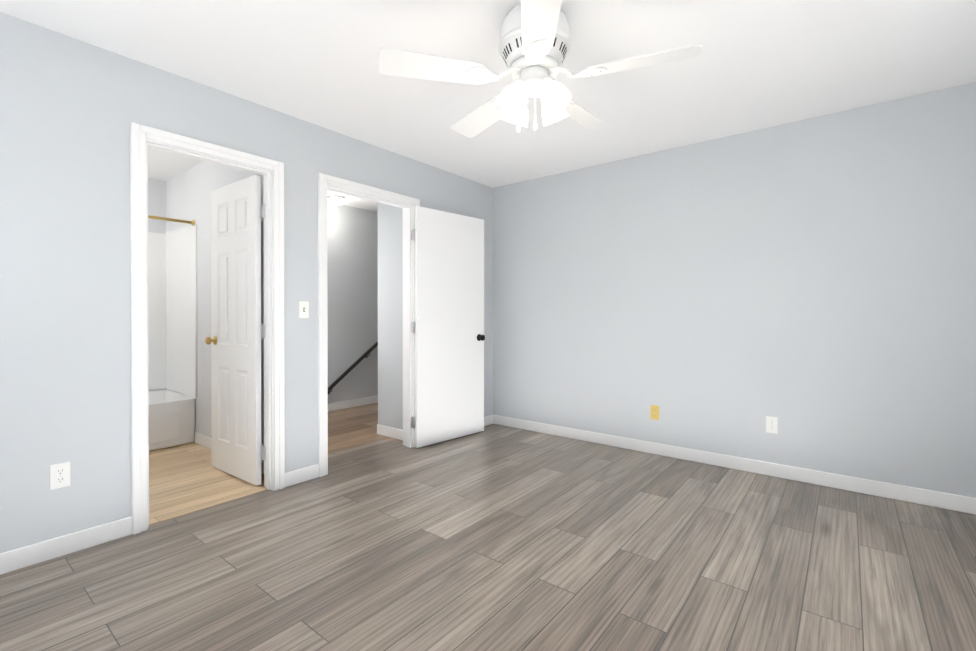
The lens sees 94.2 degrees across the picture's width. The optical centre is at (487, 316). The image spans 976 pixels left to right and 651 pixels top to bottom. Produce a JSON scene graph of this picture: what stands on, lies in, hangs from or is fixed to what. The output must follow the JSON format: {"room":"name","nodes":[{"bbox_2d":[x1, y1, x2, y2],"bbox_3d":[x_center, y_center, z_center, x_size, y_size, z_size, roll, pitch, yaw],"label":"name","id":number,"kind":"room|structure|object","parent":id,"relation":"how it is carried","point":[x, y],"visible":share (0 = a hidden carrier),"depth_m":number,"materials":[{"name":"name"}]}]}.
{"room":"empty bedroom","nodes":[
{"label":"empty bedroom","id":0,"kind":"room"},
{"bbox_2d":[0,12,491,552],"bbox_3d":[-1.004,-0.110,3.465,0.110,2.440,5.470,0,0,38],"label":"wall","id":1,"kind":"structure","parent":0,"point":[68,105],"depth_m":2.28,"materials":[{"name":"paint"}]},
{"bbox_2d":[50,462,69,489],"bbox_3d":[-1.998,0.742,2.120,0.008,0.115,0.070,0,0,38],"label":"electrical outlet","id":2,"kind":"object","parent":1,"relation":"attached to","point":[60,475],"visible":1,"depth_m":2.12,"materials":[{"name":"white plastic"}]},
{"bbox_2d":[0,516,131,574],"bbox_3d":[-2.198,1.072,1.864,0.013,0.092,1.188,0,0,38],"label":"baseboard","id":3,"kind":"structure","parent":1,"relation":"attached to","point":[27,555],"depth_m":2.12,"materials":[{"name":"white wood"}]},
{"bbox_2d":[148,215,194,225],"bbox_3d":[-3.091,-0.830,3.412,0.062,0.062,1.559,0,0,38],"label":"curtain rod","id":4,"kind":"object","parent":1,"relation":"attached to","point":[192,222],"visible":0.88,"depth_m":3.89,"materials":[{"name":"gold metal"}]},
{"bbox_2d":[148,224,196,396],"bbox_3d":[-3.346,-0.053,3.618,0.789,1.516,1.569,0,0,38],"label":"wall surround","id":5,"kind":"object","parent":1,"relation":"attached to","point":[172,303],"visible":0.33,"depth_m":4.33,"materials":[{"name":"white"}]},
{"bbox_2d":[130,122,284,534],"bbox_3d":[-1.632,0.058,2.681,0.166,2.112,0.804,0,0,38],"label":"door frame","id":6,"kind":"structure","parent":1,"relation":"attached to","point":[143,138],"depth_m":2.55,"materials":[{"name":"white painted wood"}]},
{"bbox_2d":[195,432,263,473],"bbox_3d":[-1.995,1.063,3.540,1.490,0.092,0.013,0,0,38],"label":"baseboard","id":7,"kind":"structure","parent":1,"relation":"attached to","point":[200,439],"depth_m":3.85,"materials":[{"name":"white wood"}]},
{"bbox_2d":[205,175,260,485],"bbox_3d":[-1.768,0.087,3.168,0.656,2.028,0.167,0,0,36],"label":"bathroom door","id":8,"kind":"structure","parent":1,"relation":"in","point":[234,340],"depth_m":3.12,"materials":[{"name":"white wood"}]},
{"bbox_2d":[285,468,303,482],"bbox_3d":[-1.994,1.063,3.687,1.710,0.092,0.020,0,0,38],"label":"baseboard","id":9,"kind":"structure","parent":1,"relation":"attached to","point":[299,473],"depth_m":3.01,"materials":[{"name":"white wood"}]},
{"bbox_2d":[299,301,308,317],"bbox_3d":[-1.240,-0.048,3.065,0.018,0.115,0.070,0,0,38],"label":"light switch","id":10,"kind":"object","parent":1,"relation":"attached to","point":[303,309],"visible":1,"depth_m":3.06,"materials":[{"name":"white plastic"}]},
{"bbox_2d":[328,341,377,393],"bbox_3d":[-1.595,0.540,5.536,0.096,1.073,1.483,0,0,38],"label":"handrail","id":11,"kind":"object","parent":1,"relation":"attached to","point":[350,368],"visible":0.4,"depth_m":5.44,"materials":[{"name":"black metal"}]},
{"bbox_2d":[328,395,377,411],"bbox_3d":[-1.732,1.054,5.432,0.013,0.092,3.080,0,0,38],"label":"baseboard","id":12,"kind":"structure","parent":1,"relation":"attached to","point":[372,399],"depth_m":5.53,"materials":[{"name":"white wood"}]},
{"bbox_2d":[318,173,419,476],"bbox_3d":[-0.929,0.053,3.553,0.166,2.112,0.944,0,0,38],"label":"door frame","id":13,"kind":"structure","parent":1,"relation":"attached to","point":[326,182],"depth_m":3.49,"materials":[{"name":"white painted wood"}]},
{"bbox_2d":[377,424,402,439],"bbox_3d":[-0.863,1.060,4.147,0.472,0.092,0.013,0,0,38],"label":"baseboard","id":14,"kind":"structure","parent":1,"relation":"attached to","point":[383,430],"depth_m":4.17,"materials":[{"name":"white wood"}]},
{"bbox_2d":[415,206,484,447],"bbox_3d":[-0.326,0.083,4.093,0.167,2.028,0.796,0,0,44],"label":"hall door","id":15,"kind":"structure","parent":1,"relation":"in","point":[449,326],"depth_m":4.04,"materials":[{"name":"white wood"}]},
{"bbox_2d":[484,415,491,425],"bbox_3d":[-0.275,1.060,4.292,0.013,0.092,1.018,0,0,38],"label":"baseboard","id":16,"kind":"structure","parent":1,"relation":"attached to","point":[488,419],"depth_m":4.64,"materials":[{"name":"white wood"}]},
{"bbox_2d":[0,403,975,650],"bbox_3d":[-0.436,1.170,3.021,6.320,0.124,5.470,0,0,38],"label":"floor","id":17,"kind":"structure","parent":0,"point":[493,537],"depth_m":2.06,"materials":[{"name":"grey wood"}]},
{"bbox_2d":[149,390,194,450],"bbox_3d":[-3.354,0.909,3.628,0.762,0.400,1.552,0,0,38],"label":"bathtub","id":18,"kind":"object","parent":17,"relation":"on","point":[171,418],"visible":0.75,"depth_m":3.88,"materials":[{"name":"white ceramic"}]},
{"bbox_2d":[0,0,975,211],"bbox_3d":[-0.436,-1.388,3.009,6.320,0.120,5.470,0,0,38],"label":"ceiling","id":19,"kind":"structure","parent":0,"point":[756,65],"depth_m":2.35,"materials":[{"name":"paint"}]},
{"bbox_2d":[328,195,345,205],"bbox_3d":[-1.691,-1.290,5.081,0.196,0.097,0.196,0,0,38],"label":"dome light","id":20,"kind":"object","parent":19,"relation":"attached to","point":[336,200],"visible":1,"depth_m":5.02,"materials":[{"name":"white glass"}]},
{"bbox_2d":[378,0,701,137],"bbox_3d":[0.235,-1.069,2.034,1.296,0.507,1.243,0,0,38],"label":"ceiling fan","id":21,"kind":"object","parent":19,"relation":"hanging from","point":[534,45],"visible":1,"depth_m":1.91,"materials":[{"name":"painted metal"},{"name":"painted wood"},{"name":"glass"}]},
{"bbox_2d":[492,82,975,497],"bbox_3d":[1.540,-0.111,3.593,3.660,2.440,0.110,0,0,38],"label":"wall","id":22,"kind":"structure","parent":0,"point":[810,284],"depth_m":3.18,"materials":[{"name":"paint"}]},
{"bbox_2d":[650,405,658,419],"bbox_3d":[1.350,0.774,3.673,0.070,0.115,0.008,0,0,38],"label":"electrical outlet","id":23,"kind":"object","parent":22,"relation":"attached to","point":[654,412],"visible":1,"depth_m":3.67,"materials":[{"name":"yellow plastic"}]},
{"bbox_2d":[492,415,975,514],"bbox_3d":[1.494,1.063,3.557,3.700,0.092,0.013,0,0,38],"label":"baseboard","id":24,"kind":"structure","parent":22,"relation":"attached to","point":[943,500],"depth_m":3.18,"materials":[{"name":"white wood"}]},
{"bbox_2d":[766,416,777,433],"bbox_3d":[1.983,0.754,3.171,0.070,0.115,0.008,0,0,38],"label":"outlet","id":25,"kind":"object","parent":22,"relation":"attached to","point":[771,424],"visible":1,"depth_m":3.17,"materials":[{"name":"white plastic"}]}
]}

